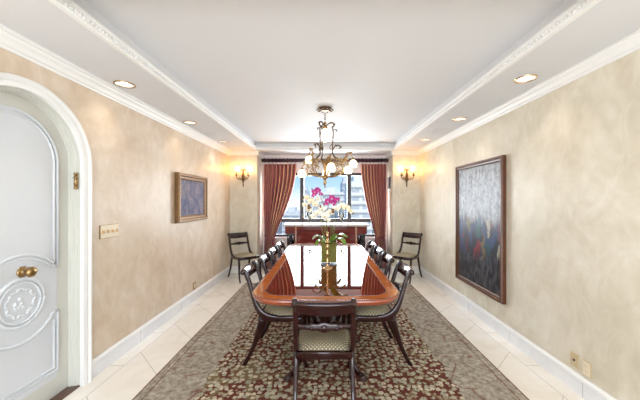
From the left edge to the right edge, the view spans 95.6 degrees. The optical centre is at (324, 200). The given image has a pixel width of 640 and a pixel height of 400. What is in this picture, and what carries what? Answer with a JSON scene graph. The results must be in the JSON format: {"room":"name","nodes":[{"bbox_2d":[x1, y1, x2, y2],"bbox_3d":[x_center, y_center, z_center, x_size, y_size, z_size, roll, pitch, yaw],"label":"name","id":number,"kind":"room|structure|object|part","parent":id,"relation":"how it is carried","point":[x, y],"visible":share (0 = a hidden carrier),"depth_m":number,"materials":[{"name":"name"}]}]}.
{"room":"dining room","nodes":[
{"label":"dining room","id":0,"kind":"room"},
{"bbox_2d":[0,47,229,358],"bbox_3d":[-1.930,0.100,1.970,0.160,2.600,7.340,0,0,0],"label":"wall","id":1,"kind":"structure","parent":0,"point":[154,261],"depth_m":2.88,"materials":[{"name":"beige paint"}]},
{"bbox_2d":[0,72,91,399],"bbox_3d":[-1.909,0.325,1.780,0.202,2.151,0.962,0,0,0],"label":"door","id":2,"kind":"structure","parent":1,"relation":"in","point":[46,158],"depth_m":1.97,"materials":[{"name":"white paint"}]},
{"bbox_3d":[-1.883,0.450,1.840,0.080,0.072,0.076,0,0,0],"label":"knob","id":3,"kind":"part","parent":2,"relation":"part of","materials":[{"name":"gold metal"}]},
{"bbox_3d":[-1.924,0.345,1.780,0.004,1.830,0.600,0,0,0],"label":"panel","id":4,"kind":"part","parent":2,"relation":"part of","materials":[{"name":"paint"}]},
{"bbox_3d":[-1.922,0.319,1.780,0.022,1.797,0.619,0,0,0],"label":"panel moulding","id":5,"kind":"part","parent":2,"relation":"part of","materials":[{"name":"paint"}]},
{"bbox_3d":[-1.930,1.395,1.780,0.160,0.010,0.830,0,0,0],"label":"sill","id":6,"kind":"part","parent":2,"relation":"part of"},
{"bbox_2d":[99,223,117,238],"bbox_3d":[-1.839,0.255,2.453,0.022,0.113,0.204,0,0,0],"label":"light switch","id":7,"kind":"object","parent":1,"relation":"attached to","point":[110,230],"visible":1,"depth_m":2.45,"materials":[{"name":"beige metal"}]},
{"bbox_2d":[0,24,232,155],"bbox_3d":[-1.813,-0.923,1.970,0.074,0.094,7.340,0,0,0],"label":"trim","id":8,"kind":"structure","parent":1,"relation":"attached to","point":[11,41],"depth_m":2.19,"materials":[{"name":"white paint"}]},
{"bbox_2d":[92,266,229,378],"bbox_3d":[-1.837,1.329,1.970,0.026,0.142,7.340,0,0,0],"label":"baseboard","id":9,"kind":"structure","parent":1,"relation":"attached to","point":[109,356],"depth_m":2.98,"materials":[{"name":"white wood"}]},
{"bbox_2d":[175,172,207,222],"bbox_3d":[-1.816,-0.040,3.990,0.062,0.630,0.860,0,0,0],"label":"framed painting","id":10,"kind":"object","parent":1,"relation":"attached to","point":[191,191],"visible":1,"depth_m":3.91},
{"bbox_2d":[0,0,639,154],"bbox_3d":[0.000,-1.090,1.495,4.020,0.240,9.590,0,0,0],"label":"ceiling","id":11,"kind":"structure","parent":0,"point":[265,68],"depth_m":2.07,"materials":[{"name":"paint"}]},
{"bbox_2d":[113,80,135,88],"bbox_3d":[-1.665,-1.008,2.410,0.158,0.093,0.158,0,0,0],"label":"recessed light","id":12,"kind":"object","parent":11,"relation":"in","point":[124,84],"visible":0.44,"depth_m":2.44,"materials":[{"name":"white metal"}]},
{"bbox_2d":[183,121,196,124],"bbox_3d":[-1.665,-1.008,3.580,0.158,0.093,0.158,0,0,0],"label":"recessed light","id":13,"kind":"object","parent":11,"relation":"in","point":[185,122],"visible":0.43,"depth_m":3.61,"materials":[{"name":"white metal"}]},
{"bbox_2d":[200,132,218,134],"bbox_3d":[-1.650,-0.966,4.170,0.220,0.008,0.180,0,0,0],"label":"ceiling vent","id":14,"kind":"object","parent":11,"relation":"in","point":[204,133],"visible":1,"depth_m":4.14,"materials":[{"name":"metal"}]},
{"bbox_2d":[48,0,601,149],"bbox_3d":[0.000,-0.989,3.405,2.644,0.062,4.114,0,0,0],"label":"trim","id":15,"kind":"structure","parent":11,"relation":"attached to","point":[69,7],"depth_m":1.98,"materials":[{"name":"white paint"}]},
{"bbox_2d":[298,106,356,186],"bbox_3d":[0.027,-0.620,3.405,0.612,0.939,0.435,0,0,24],"label":"chandelier","id":16,"kind":"object","parent":11,"relation":"hanging from","point":[328,163],"visible":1,"depth_m":3.37,"materials":[{"name":"brown metal"}]},
{"bbox_3d":[-0.266,-0.320,3.350,0.093,0.084,0.085,0,0,0],"label":"lamp shade","id":17,"kind":"part","parent":16,"relation":"part of","materials":[{"name":"white glass"}]},
{"bbox_3d":[-0.148,-0.392,3.367,0.279,0.232,0.040,0,0,-8],"label":"scroll arm","id":18,"kind":"part","parent":16,"relation":"part of","materials":[{"name":"gold metal"}]},
{"bbox_3d":[-0.108,-0.463,3.489,0.255,0.375,0.040,0,0,35],"label":"scroll arm","id":19,"kind":"part","parent":16,"relation":"part of","materials":[{"name":"gold metal"}]},
{"bbox_3d":[0.000,-0.765,3.400,0.080,0.158,0.080,0,0,0],"label":"lamp shade","id":20,"kind":"part","parent":16,"relation":"part of","materials":[{"name":"white glass"}]},
{"bbox_3d":[0.041,-0.398,3.286,0.091,0.245,0.211,0,0,0],"label":"scroll arm","id":21,"kind":"part","parent":16,"relation":"part of","materials":[{"name":"gold metal"}]},
{"bbox_3d":[0.066,-0.377,3.200,0.093,0.084,0.085,0,0,0],"label":"lamp shade","id":22,"kind":"part","parent":16,"relation":"part of","materials":[{"name":"white glass"}]},
{"bbox_3d":[0.148,-0.392,3.349,0.289,0.232,0.039,0,0,23],"label":"scroll arm","id":23,"kind":"part","parent":16,"relation":"part of","materials":[{"name":"gold metal"}]},
{"bbox_3d":[0.182,-0.433,3.432,0.347,0.315,0.040,0,0,-7],"label":"scroll arm","id":24,"kind":"part","parent":16,"relation":"part of","materials":[{"name":"gold metal"}]},
{"bbox_3d":[0.262,-0.355,3.300,0.093,0.084,0.085,0,0,0],"label":"lamp shade","id":25,"kind":"part","parent":16,"relation":"part of","materials":[{"name":"white glass"}]},
{"bbox_3d":[0.335,-0.447,3.450,0.093,0.084,0.085,0,0,0],"label":"lamp shade","id":26,"kind":"part","parent":16,"relation":"part of","materials":[{"name":"white glass"}]},
{"bbox_2d":[430,129,450,132],"bbox_3d":[1.585,-0.966,4.000,0.220,0.008,0.180,0,0,0],"label":"ceiling vent","id":27,"kind":"object","parent":11,"relation":"in","point":[434,130],"visible":1,"depth_m":3.97,"materials":[{"name":"metal"}]},
{"bbox_2d":[452,117,466,120],"bbox_3d":[1.590,-1.008,3.430,0.158,0.093,0.158,0,0,0],"label":"recessed light","id":28,"kind":"object","parent":11,"relation":"in","point":[458,118],"visible":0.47,"depth_m":3.47,"materials":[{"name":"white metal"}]},
{"bbox_2d":[514,74,537,82],"bbox_3d":[1.590,-1.008,2.300,0.158,0.093,0.158,0,0,0],"label":"recessed light","id":29,"kind":"object","parent":11,"relation":"in","point":[526,78],"visible":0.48,"depth_m":2.33,"materials":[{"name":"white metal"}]},
{"bbox_2d":[63,268,584,399],"bbox_3d":[0.000,1.450,2.235,4.400,0.100,8.270,0,0,0],"label":"floor","id":30,"kind":"structure","parent":0,"point":[128,375],"depth_m":2.72,"materials":[{"name":"beige tile"}]},
{"bbox_2d":[227,232,261,283],"bbox_3d":[-1.479,0.994,5.273,0.436,0.810,0.605,0,0,-42],"label":"chair","id":31,"kind":"object","parent":30,"relation":"on","point":[249,255],"visible":0.88,"depth_m":5.23,"materials":[{"name":"brown wood"}]},
{"bbox_3d":[-1.722,1.196,5.273,0.032,0.407,0.194,0,0,-42],"label":"leg","id":32,"kind":"part","parent":31,"relation":"part of","materials":[{"name":"brown wood"}]},
{"bbox_3d":[-1.690,0.807,5.238,0.037,0.435,0.325,0,0,-40],"label":"post","id":33,"kind":"part","parent":31,"relation":"part of","materials":[{"name":"brown wood"}]},
{"bbox_3d":[-1.651,0.648,5.463,0.356,0.097,0.092,0,0,-42],"label":"crest rail","id":34,"kind":"part","parent":31,"relation":"part of","materials":[{"name":"brown wood"}]},
{"bbox_3d":[-1.462,1.187,4.954,0.034,0.423,0.108,0,0,-42],"label":"leg","id":35,"kind":"part","parent":31,"relation":"part of","materials":[{"name":"brown wood"}]},
{"bbox_3d":[-1.601,0.788,5.408,0.355,0.065,0.045,0,0,-42],"label":"cross rail","id":36,"kind":"part","parent":31,"relation":"part of","materials":[{"name":"brown wood"}]},
{"bbox_3d":[-1.441,0.975,5.230,0.376,0.074,0.330,0,0,-42],"label":"seat","id":37,"kind":"part","parent":31,"relation":"part of","materials":[{"name":"fabric"}]},
{"bbox_3d":[-1.436,0.999,5.224,0.426,0.057,0.379,0,0,-42],"label":"seat rail","id":38,"kind":"part","parent":31,"relation":"part of","materials":[{"name":"brown wood"}]},
{"bbox_3d":[-1.423,0.807,5.478,0.037,0.435,0.325,0,0,-44],"label":"post","id":39,"kind":"part","parent":31,"relation":"part of","materials":[{"name":"brown wood"}]},
{"bbox_2d":[283,222,368,248],"bbox_3d":[0.020,0.917,5.655,1.600,0.965,0.530,0,0,0],"label":"sideboard","id":40,"kind":"object","parent":30,"relation":"on","point":[302,232],"visible":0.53,"depth_m":5.44,"materials":[{"name":"wood"}]},
{"bbox_3d":[-0.260,0.955,5.439,0.524,0.630,0.022,0,0,0],"label":"cabinet door","id":41,"kind":"part","parent":40,"relation":"part of","materials":[{"name":"brown wood"}]},
{"bbox_2d":[338,210,344,223],"bbox_3d":[0.315,0.279,5.560,0.120,0.310,0.120,0,0,0],"label":"hurricane candle holder","id":42,"kind":"object","parent":40,"relation":"on","point":[339,210],"visible":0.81,"depth_m":5.55,"materials":[{"name":"clear glass"}]},
{"bbox_3d":[0.300,0.955,5.439,0.524,0.630,0.022,0,0,0],"label":"cabinet door","id":43,"kind":"part","parent":40,"relation":"part of","materials":[{"name":"brown wood"}]},
{"bbox_2d":[132,283,528,399],"bbox_3d":[0.040,1.394,2.770,2.780,0.012,4.300,0,0,0],"label":"rug","id":44,"kind":"object","parent":30,"relation":"on","point":[446,365],"visible":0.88,"depth_m":2.46,"materials":[{"name":"brown carpet"}]},
{"bbox_2d":[240,261,308,367],"bbox_3d":[-0.439,0.982,2.630,0.605,0.810,0.436,0,0,0],"label":"dining chair","id":45,"kind":"object","parent":44,"relation":"on","point":[271,313],"visible":0.65,"depth_m":2.44,"materials":[{"name":"brown wood"}]},
{"bbox_3d":[-0.695,0.636,2.630,0.092,0.097,0.356,0,0,0],"label":"crest rail","id":46,"kind":"part","parent":45,"relation":"part of","materials":[{"name":"brown wood"}]},
{"bbox_3d":[-0.601,1.183,2.450,0.194,0.407,0.032,0,0,0],"label":"leg","id":47,"kind":"part","parent":45,"relation":"part of","materials":[{"name":"brown wood"}]},
{"bbox_3d":[-0.601,1.183,2.811,0.194,0.407,0.032,0,0,0],"label":"leg","id":48,"kind":"part","parent":45,"relation":"part of","materials":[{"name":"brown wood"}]},
{"bbox_3d":[-0.373,0.987,2.630,0.379,0.057,0.426,0,0,0],"label":"seat rail","id":49,"kind":"part","parent":45,"relation":"part of","materials":[{"name":"brown wood"}]},
{"bbox_3d":[-0.381,0.963,2.630,0.330,0.074,0.376,0,0,0],"label":"seat","id":50,"kind":"part","parent":45,"relation":"part of","materials":[{"name":"fabric"}]},
{"bbox_3d":[-0.190,1.175,2.429,0.108,0.423,0.034,0,0,0],"label":"leg","id":51,"kind":"part","parent":45,"relation":"part of","materials":[{"name":"brown wood"}]},
{"bbox_3d":[-0.190,1.175,2.830,0.108,0.423,0.034,0,0,0],"label":"leg","id":52,"kind":"part","parent":45,"relation":"part of","materials":[{"name":"brown wood"}]},
{"bbox_2d":[275,241,285,254],"bbox_3d":[-0.389,0.982,4.050,0.605,0.810,0.436,0,0,0],"label":"dining chair","id":53,"kind":"object","parent":44,"relation":"on","point":[280,245],"visible":0.16,"depth_m":4.13,"materials":[{"name":"brown wood"}]},
{"bbox_2d":[258,252,315,337],"bbox_3d":[-0.404,0.982,3.120,0.605,0.810,0.436,0,0,0],"label":"dining chair","id":54,"kind":"object","parent":44,"relation":"on","point":[266,257],"visible":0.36,"depth_m":2.93,"materials":[{"name":"brown wood"}]},
{"bbox_3d":[-0.660,0.636,3.120,0.092,0.097,0.356,0,0,0],"label":"crest rail","id":55,"kind":"part","parent":54,"relation":"part of","materials":[{"name":"brown wood"}]},
{"bbox_3d":[-0.566,1.183,2.939,0.194,0.407,0.032,0,0,0],"label":"leg","id":56,"kind":"part","parent":54,"relation":"part of","materials":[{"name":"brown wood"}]},
{"bbox_3d":[-0.155,1.175,2.920,0.108,0.423,0.034,0,0,0],"label":"leg","id":57,"kind":"part","parent":54,"relation":"part of","materials":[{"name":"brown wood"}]},
{"bbox_2d":[268,245,316,319],"bbox_3d":[-0.394,0.982,3.580,0.605,0.810,0.436,0,0,0],"label":"dining chair","id":58,"kind":"object","parent":44,"relation":"on","point":[274,250],"visible":0.16,"depth_m":3.61,"materials":[{"name":"brown wood"}]},
{"bbox_3d":[-0.650,0.636,3.580,0.092,0.097,0.356,0,0,0],"label":"crest rail","id":59,"kind":"part","parent":58,"relation":"part of","materials":[{"name":"brown wood"}]},
{"bbox_2d":[291,298,356,399],"bbox_3d":[-0.005,0.982,1.966,0.436,0.810,0.605,0,0,0],"label":"dining chair","id":60,"kind":"object","parent":44,"relation":"on","point":[323,340],"visible":1,"depth_m":1.82,"materials":[{"name":"brown wood"}]},
{"bbox_3d":[-0.185,1.183,1.804,0.032,0.407,0.194,0,0,0],"label":"leg","id":61,"kind":"part","parent":60,"relation":"part of","materials":[{"name":"brown wood"}]},
{"bbox_3d":[-0.005,0.963,2.024,0.376,0.074,0.330,0,0,0],"label":"seat","id":62,"kind":"part","parent":60,"relation":"part of","materials":[{"name":"fabric"}]},
{"bbox_3d":[-0.005,0.775,1.784,0.355,0.065,0.045,0,0,0],"label":"cross rail","id":63,"kind":"part","parent":60,"relation":"part of","materials":[{"name":"brown wood"}]},
{"bbox_3d":[-0.005,0.987,2.031,0.426,0.057,0.379,0,0,0],"label":"seat rail","id":64,"kind":"part","parent":60,"relation":"part of","materials":[{"name":"brown wood"}]},
{"bbox_3d":[-0.005,0.636,1.710,0.356,0.097,0.092,0,0,0],"label":"crest rail","id":65,"kind":"part","parent":60,"relation":"part of","materials":[{"name":"brown wood"}]},
{"bbox_3d":[0.175,1.183,1.804,0.032,0.407,0.194,0,0,0],"label":"leg","id":66,"kind":"part","parent":60,"relation":"part of","materials":[{"name":"brown wood"}]},
{"bbox_2d":[252,243,398,381],"bbox_3d":[0.005,1.013,3.140,1.050,0.746,2.560,0,0,0],"label":"dining table","id":67,"kind":"object","parent":44,"relation":"on","point":[294,274],"visible":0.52,"depth_m":2.31,"materials":[{"name":"brown wood"}]},
{"bbox_3d":[-0.148,1.229,2.377,0.044,0.283,0.370,0,0,45],"label":"pedestal leg","id":68,"kind":"part","parent":67,"relation":"part of","materials":[{"name":"brown wood"}]},
{"bbox_2d":[313,257,340,264],"bbox_3d":[0.020,0.636,3.100,0.290,0.006,0.400,0,0,0],"label":"tray","id":69,"kind":"object","parent":67,"relation":"on","point":[317,260],"visible":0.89,"depth_m":2.99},
{"bbox_2d":[321,241,336,262],"bbox_3d":[0.040,0.528,3.020,0.168,0.210,0.168,0,0,0],"label":"vase","id":70,"kind":"object","parent":69,"relation":"on","point":[332,258],"visible":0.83,"depth_m":2.94,"materials":[{"name":"clear glass"}]},
{"bbox_2d":[311,187,339,239],"bbox_3d":[0.022,0.149,3.107,0.335,0.592,0.224,0,0,0],"label":"orchid","id":71,"kind":"object","parent":70,"relation":"in","point":[316,190],"visible":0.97,"depth_m":3.04,"materials":[{"name":"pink plant"}]},
{"bbox_2d":[301,195,353,247],"bbox_3d":[0.006,0.200,2.976,0.554,0.529,0.246,0,0,12],"label":"orchid","id":72,"kind":"object","parent":70,"relation":"in","point":[326,215],"visible":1,"depth_m":2.99,"materials":[{"name":"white plant"}]},
{"bbox_2d":[322,231,332,269],"bbox_3d":[0.023,0.461,2.730,0.100,0.357,0.100,0,0,0],"label":"candlestick","id":73,"kind":"object","parent":67,"relation":"on","point":[327,242],"visible":1,"depth_m":2.72,"materials":[{"name":"gold metal"}]},
{"bbox_3d":[0.158,1.229,2.377,0.044,0.283,0.370,0,0,-45],"label":"pedestal leg","id":74,"kind":"part","parent":67,"relation":"part of","materials":[{"name":"brown wood"}]},
{"bbox_2d":[335,245,383,319],"bbox_3d":[0.419,0.982,3.580,0.605,0.810,0.436,0,0,0],"label":"dining chair","id":75,"kind":"object","parent":44,"relation":"on","point":[378,251],"visible":0.23,"depth_m":3.61,"materials":[{"name":"brown wood"}]},
{"bbox_3d":[0.675,0.636,3.580,0.092,0.097,0.356,0,0,0],"label":"crest rail","id":76,"kind":"part","parent":75,"relation":"part of","materials":[{"name":"brown wood"}]},
{"bbox_2d":[336,252,394,337],"bbox_3d":[0.429,0.982,3.120,0.605,0.810,0.436,0,0,0],"label":"dining chair","id":77,"kind":"object","parent":44,"relation":"on","point":[385,257],"visible":0.37,"depth_m":2.93,"materials":[{"name":"brown wood"}]},
{"bbox_3d":[0.180,1.175,2.920,0.108,0.423,0.034,0,0,0],"label":"leg","id":78,"kind":"part","parent":77,"relation":"part of","materials":[{"name":"brown wood"}]},
{"bbox_3d":[0.591,1.183,2.939,0.194,0.407,0.032,0,0,0],"label":"leg","id":79,"kind":"part","parent":77,"relation":"part of","materials":[{"name":"brown wood"}]},
{"bbox_3d":[0.685,0.636,3.120,0.092,0.097,0.356,0,0,0],"label":"crest rail","id":80,"kind":"part","parent":77,"relation":"part of","materials":[{"name":"brown wood"}]},
{"bbox_2d":[366,241,376,256],"bbox_3d":[0.414,0.982,4.050,0.605,0.810,0.436,0,0,0],"label":"dining chair","id":81,"kind":"object","parent":44,"relation":"on","point":[370,244],"visible":0.2,"depth_m":4.12,"materials":[{"name":"brown wood"}]},
{"bbox_2d":[346,261,414,367],"bbox_3d":[0.479,0.982,2.630,0.605,0.810,0.436,0,0,0],"label":"dining chair","id":82,"kind":"object","parent":44,"relation":"on","point":[375,313],"visible":0.77,"depth_m":2.44,"materials":[{"name":"brown wood"}]},
{"bbox_3d":[0.230,1.175,2.830,0.108,0.423,0.034,0,0,0],"label":"leg","id":83,"kind":"part","parent":82,"relation":"part of","materials":[{"name":"brown wood"}]},
{"bbox_3d":[0.230,1.175,2.429,0.108,0.423,0.034,0,0,0],"label":"leg","id":84,"kind":"part","parent":82,"relation":"part of","materials":[{"name":"brown wood"}]},
{"bbox_3d":[0.421,0.963,2.630,0.330,0.074,0.376,0,0,0],"label":"seat","id":85,"kind":"part","parent":82,"relation":"part of","materials":[{"name":"fabric"}]},
{"bbox_3d":[0.413,0.987,2.630,0.379,0.057,0.426,0,0,0],"label":"seat rail","id":86,"kind":"part","parent":82,"relation":"part of","materials":[{"name":"brown wood"}]},
{"bbox_3d":[0.641,1.183,2.811,0.194,0.407,0.032,0,0,0],"label":"leg","id":87,"kind":"part","parent":82,"relation":"part of","materials":[{"name":"brown wood"}]},
{"bbox_3d":[0.661,0.775,2.630,0.045,0.065,0.355,0,0,0],"label":"cross rail","id":88,"kind":"part","parent":82,"relation":"part of","materials":[{"name":"brown wood"}]},
{"bbox_3d":[0.641,1.183,2.450,0.194,0.407,0.032,0,0,0],"label":"leg","id":89,"kind":"part","parent":82,"relation":"part of","materials":[{"name":"brown wood"}]},
{"bbox_3d":[0.735,0.636,2.630,0.092,0.097,0.356,0,0,0],"label":"crest rail","id":90,"kind":"part","parent":82,"relation":"part of","materials":[{"name":"brown wood"}]},
{"bbox_2d":[388,232,422,283],"bbox_3d":[1.479,0.994,5.273,0.436,0.810,0.605,0,0,42],"label":"chair","id":91,"kind":"object","parent":30,"relation":"on","point":[399,255],"visible":0.93,"depth_m":5.24,"materials":[{"name":"brown wood"}]},
{"bbox_3d":[1.423,0.807,5.478,0.037,0.435,0.325,0,0,44],"label":"post","id":92,"kind":"part","parent":91,"relation":"part of","materials":[{"name":"brown wood"}]},
{"bbox_3d":[1.441,0.975,5.230,0.376,0.074,0.330,0,0,42],"label":"seat","id":93,"kind":"part","parent":91,"relation":"part of","materials":[{"name":"fabric"}]},
{"bbox_3d":[1.436,0.999,5.224,0.426,0.057,0.379,0,0,42],"label":"seat rail","id":94,"kind":"part","parent":91,"relation":"part of","materials":[{"name":"brown wood"}]},
{"bbox_3d":[1.601,0.788,5.408,0.355,0.065,0.045,0,0,42],"label":"cross rail","id":95,"kind":"part","parent":91,"relation":"part of","materials":[{"name":"brown wood"}]},
{"bbox_3d":[1.462,1.187,4.954,0.034,0.423,0.108,0,0,42],"label":"leg","id":96,"kind":"part","parent":91,"relation":"part of","materials":[{"name":"brown wood"}]},
{"bbox_3d":[1.651,0.648,5.463,0.356,0.097,0.092,0,0,42],"label":"crest rail","id":97,"kind":"part","parent":91,"relation":"part of","materials":[{"name":"brown wood"}]},
{"bbox_3d":[1.690,0.807,5.238,0.037,0.435,0.325,0,0,40],"label":"post","id":98,"kind":"part","parent":91,"relation":"part of","materials":[{"name":"brown wood"}]},
{"bbox_3d":[1.722,1.196,5.273,0.032,0.407,0.194,0,0,42],"label":"leg","id":99,"kind":"part","parent":91,"relation":"part of","materials":[{"name":"brown wood"}]},
{"bbox_2d":[230,155,419,265],"bbox_3d":[0.000,0.100,5.965,4.020,2.600,0.650,0,0,0],"label":"wall","id":100,"kind":"structure","parent":0,"point":[246,202],"depth_m":5.64,"materials":[{"name":"paint"}]},
{"bbox_2d":[235,166,248,186],"bbox_3d":[-1.585,-0.469,5.588,0.286,0.397,0.114,0,0,0],"label":"wall sconce","id":101,"kind":"object","parent":100,"relation":"attached to","point":[243,179],"visible":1,"depth_m":5.59,"materials":[{"name":"brown metal"}]},
{"bbox_3d":[-1.584,-0.449,5.616,0.093,0.357,0.059,0,0,-28],"label":"plate","id":102,"kind":"part","parent":101,"relation":"part of","materials":[{"name":"brown metal"}]},
{"bbox_2d":[231,151,264,158],"bbox_3d":[-1.559,-0.931,5.879,0.582,0.078,0.582,0,0,0],"label":"trim","id":103,"kind":"structure","parent":100,"relation":"attached to","point":[260,154],"depth_m":5.62,"materials":[{"name":"white paint"}]},
{"bbox_2d":[230,264,418,272],"bbox_3d":[0.000,1.335,5.896,3.700,0.130,0.548,0,0,0],"label":"baseboard","id":104,"kind":"structure","parent":100,"relation":"attached to","point":[234,269],"depth_m":5.62,"materials":[{"name":"white paint"}]},
{"bbox_2d":[263,155,386,259],"bbox_3d":[0.000,0.100,6.230,2.640,2.600,0.120,0,0,0],"label":"wall window","id":105,"kind":"structure","parent":100,"relation":"in","point":[299,165],"depth_m":6.17,"materials":[{"name":"white paint"}]},
{"bbox_2d":[275,173,374,236],"bbox_3d":[0.000,0.080,6.215,2.440,1.360,0.090,0,0,0],"label":"window","id":106,"kind":"structure","parent":105,"relation":"attached to","point":[348,219],"depth_m":6.18,"materials":[{"name":"brown metal"}]},
{"bbox_2d":[261,158,388,162],"bbox_3d":[0.000,-0.831,5.965,2.600,0.116,0.108,0,0,0],"label":"pole","id":107,"kind":"object","parent":100,"relation":"attached to","point":[264,160],"visible":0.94,"depth_m":5.93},
{"bbox_2d":[264,164,295,267],"bbox_3d":[-0.926,0.310,5.946,0.680,2.140,0.212,0,0,0],"label":"curtain","id":108,"kind":"object","parent":107,"relation":"hanging from","point":[279,179],"visible":0.85,"depth_m":5.94,"materials":[{"name":"fabric"}]},
{"bbox_2d":[361,164,385,268],"bbox_3d":[1.000,0.310,5.946,0.530,2.140,0.212,0,0,0],"label":"curtain","id":109,"kind":"object","parent":107,"relation":"hanging from","point":[373,176],"visible":0.84,"depth_m":5.93,"materials":[{"name":"fabric"}]},
{"bbox_2d":[388,177,390,188],"bbox_3d":[1.313,-0.370,5.930,0.013,0.240,0.260,0,0,0],"label":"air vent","id":110,"kind":"object","parent":100,"relation":"in","point":[389,178],"visible":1,"depth_m":5.88,"materials":[{"name":"grey metal"}]},
{"bbox_2d":[385,151,419,158],"bbox_3d":[1.559,-0.931,5.879,0.582,0.078,0.582,0,0,0],"label":"trim","id":111,"kind":"structure","parent":100,"relation":"attached to","point":[389,154],"depth_m":5.62,"materials":[{"name":"white paint"}]},
{"bbox_2d":[401,166,414,186],"bbox_3d":[1.585,-0.469,5.588,0.286,0.397,0.114,0,0,0],"label":"wall sconce","id":112,"kind":"object","parent":100,"relation":"attached to","point":[406,179],"visible":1,"depth_m":5.59,"materials":[{"name":"brown metal"}]},
{"bbox_3d":[1.584,-0.449,5.616,0.093,0.357,0.059,0,0,28],"label":"plate","id":113,"kind":"part","parent":112,"relation":"part of","materials":[{"name":"brown metal"}]},
{"bbox_2d":[420,49,639,399],"bbox_3d":[1.930,0.100,1.970,0.160,2.600,7.340,0,0,0],"label":"wall","id":114,"kind":"structure","parent":0,"point":[572,152],"depth_m":2.20,"materials":[{"name":"paint"}]},
{"bbox_2d":[455,155,505,304],"bbox_3d":[1.821,0.292,3.478,0.052,1.525,1.045,0,0,0],"label":"framed painting","id":115,"kind":"object","parent":114,"relation":"attached to","point":[480,186],"visible":1,"depth_m":3.33,"materials":[{"name":"paint"}]},
{"bbox_2d":[419,266,616,399],"bbox_3d":[1.837,1.329,1.970,0.026,0.142,7.340,0,0,0],"label":"baseboard","id":116,"kind":"structure","parent":114,"relation":"attached to","point":[579,384],"depth_m":2.57,"materials":[{"name":"white wood"}]},
{"bbox_2d":[417,29,639,154],"bbox_3d":[1.813,-0.931,1.970,0.074,0.078,7.340,0,0,0],"label":"trim","id":117,"kind":"structure","parent":114,"relation":"attached to","point":[629,44],"depth_m":2.26,"materials":[{"name":"white paint"}]},
{"bbox_2d":[570,351,578,368],"bbox_3d":[1.845,1.175,2.145,0.011,0.100,0.070,0,0,0],"label":"cable jack","id":118,"kind":"object","parent":114,"relation":"attached to","point":[574,358],"visible":1,"depth_m":2.14,"materials":[{"name":"beige plastic"}]},
{"bbox_2d":[583,359,591,378],"bbox_3d":[1.845,1.183,2.042,0.010,0.105,0.065,0,0,0],"label":"wall outlet","id":119,"kind":"object","parent":114,"relation":"attached to","point":[587,367],"visible":1,"depth_m":2.03,"materials":[{"name":"beige plastic"}]},
{"label":"outside","id":120,"kind":"structure","parent":0,"visible":0},
{"bbox_2d":[276,222,373,233],"bbox_3d":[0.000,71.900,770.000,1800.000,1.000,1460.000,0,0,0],"label":"ground","id":121,"kind":"structure","parent":120,"point":[279,231],"depth_m":701.99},
{"bbox_2d":[281,207,299,233],"bbox_3d":[-26.966,38.537,249.650,14.876,66.026,40.700,0,0,0],"label":"apartment tower","id":122,"kind":"structure","parent":121,"relation":"on","point":[292,212],"depth_m":230.03,"materials":[{"name":"grey concrete"}]},
{"bbox_2d":[304,186,309,217],"bbox_3d":[-17.035,29.044,274.650,4.186,85.012,30.700,0,0,0],"label":"apartment tower","id":123,"kind":"structure","parent":121,"relation":"on","point":[306,192],"depth_m":260.02,"materials":[{"name":"grey concrete"}]},
{"bbox_2d":[310,198,320,217],"bbox_3d":[-11.034,34.327,339.650,16.048,74.447,40.700,0,0,0],"label":"apartment tower","id":124,"kind":"structure","parent":121,"relation":"on","point":[314,207],"depth_m":319.98,"materials":[{"name":"grey concrete"}]},
{"bbox_2d":[321,187,343,217],"bbox_3d":[3.621,32.087,164.650,11.979,78.925,30.700,0,0,0],"label":"apartment tower","id":125,"kind":"structure","parent":121,"relation":"on","point":[329,190],"depth_m":150.01,"materials":[{"name":"concrete"}]},
{"bbox_2d":[340,177,346,217],"bbox_3d":[14.845,26.934,224.650,4.945,89.233,30.700,0,0,0],"label":"apartment tower","id":126,"kind":"structure","parent":121,"relation":"on","point":[343,183],"depth_m":210.00,"materials":[{"name":"glass"}]},
{"bbox_2d":[345,176,372,233],"bbox_3d":[13.655,30.702,124.650,8.945,81.696,30.700,0,0,0],"label":"apartment tower","id":127,"kind":"structure","parent":121,"relation":"on","point":[358,202],"depth_m":109.99,"materials":[{"name":"concrete"}]}
]}

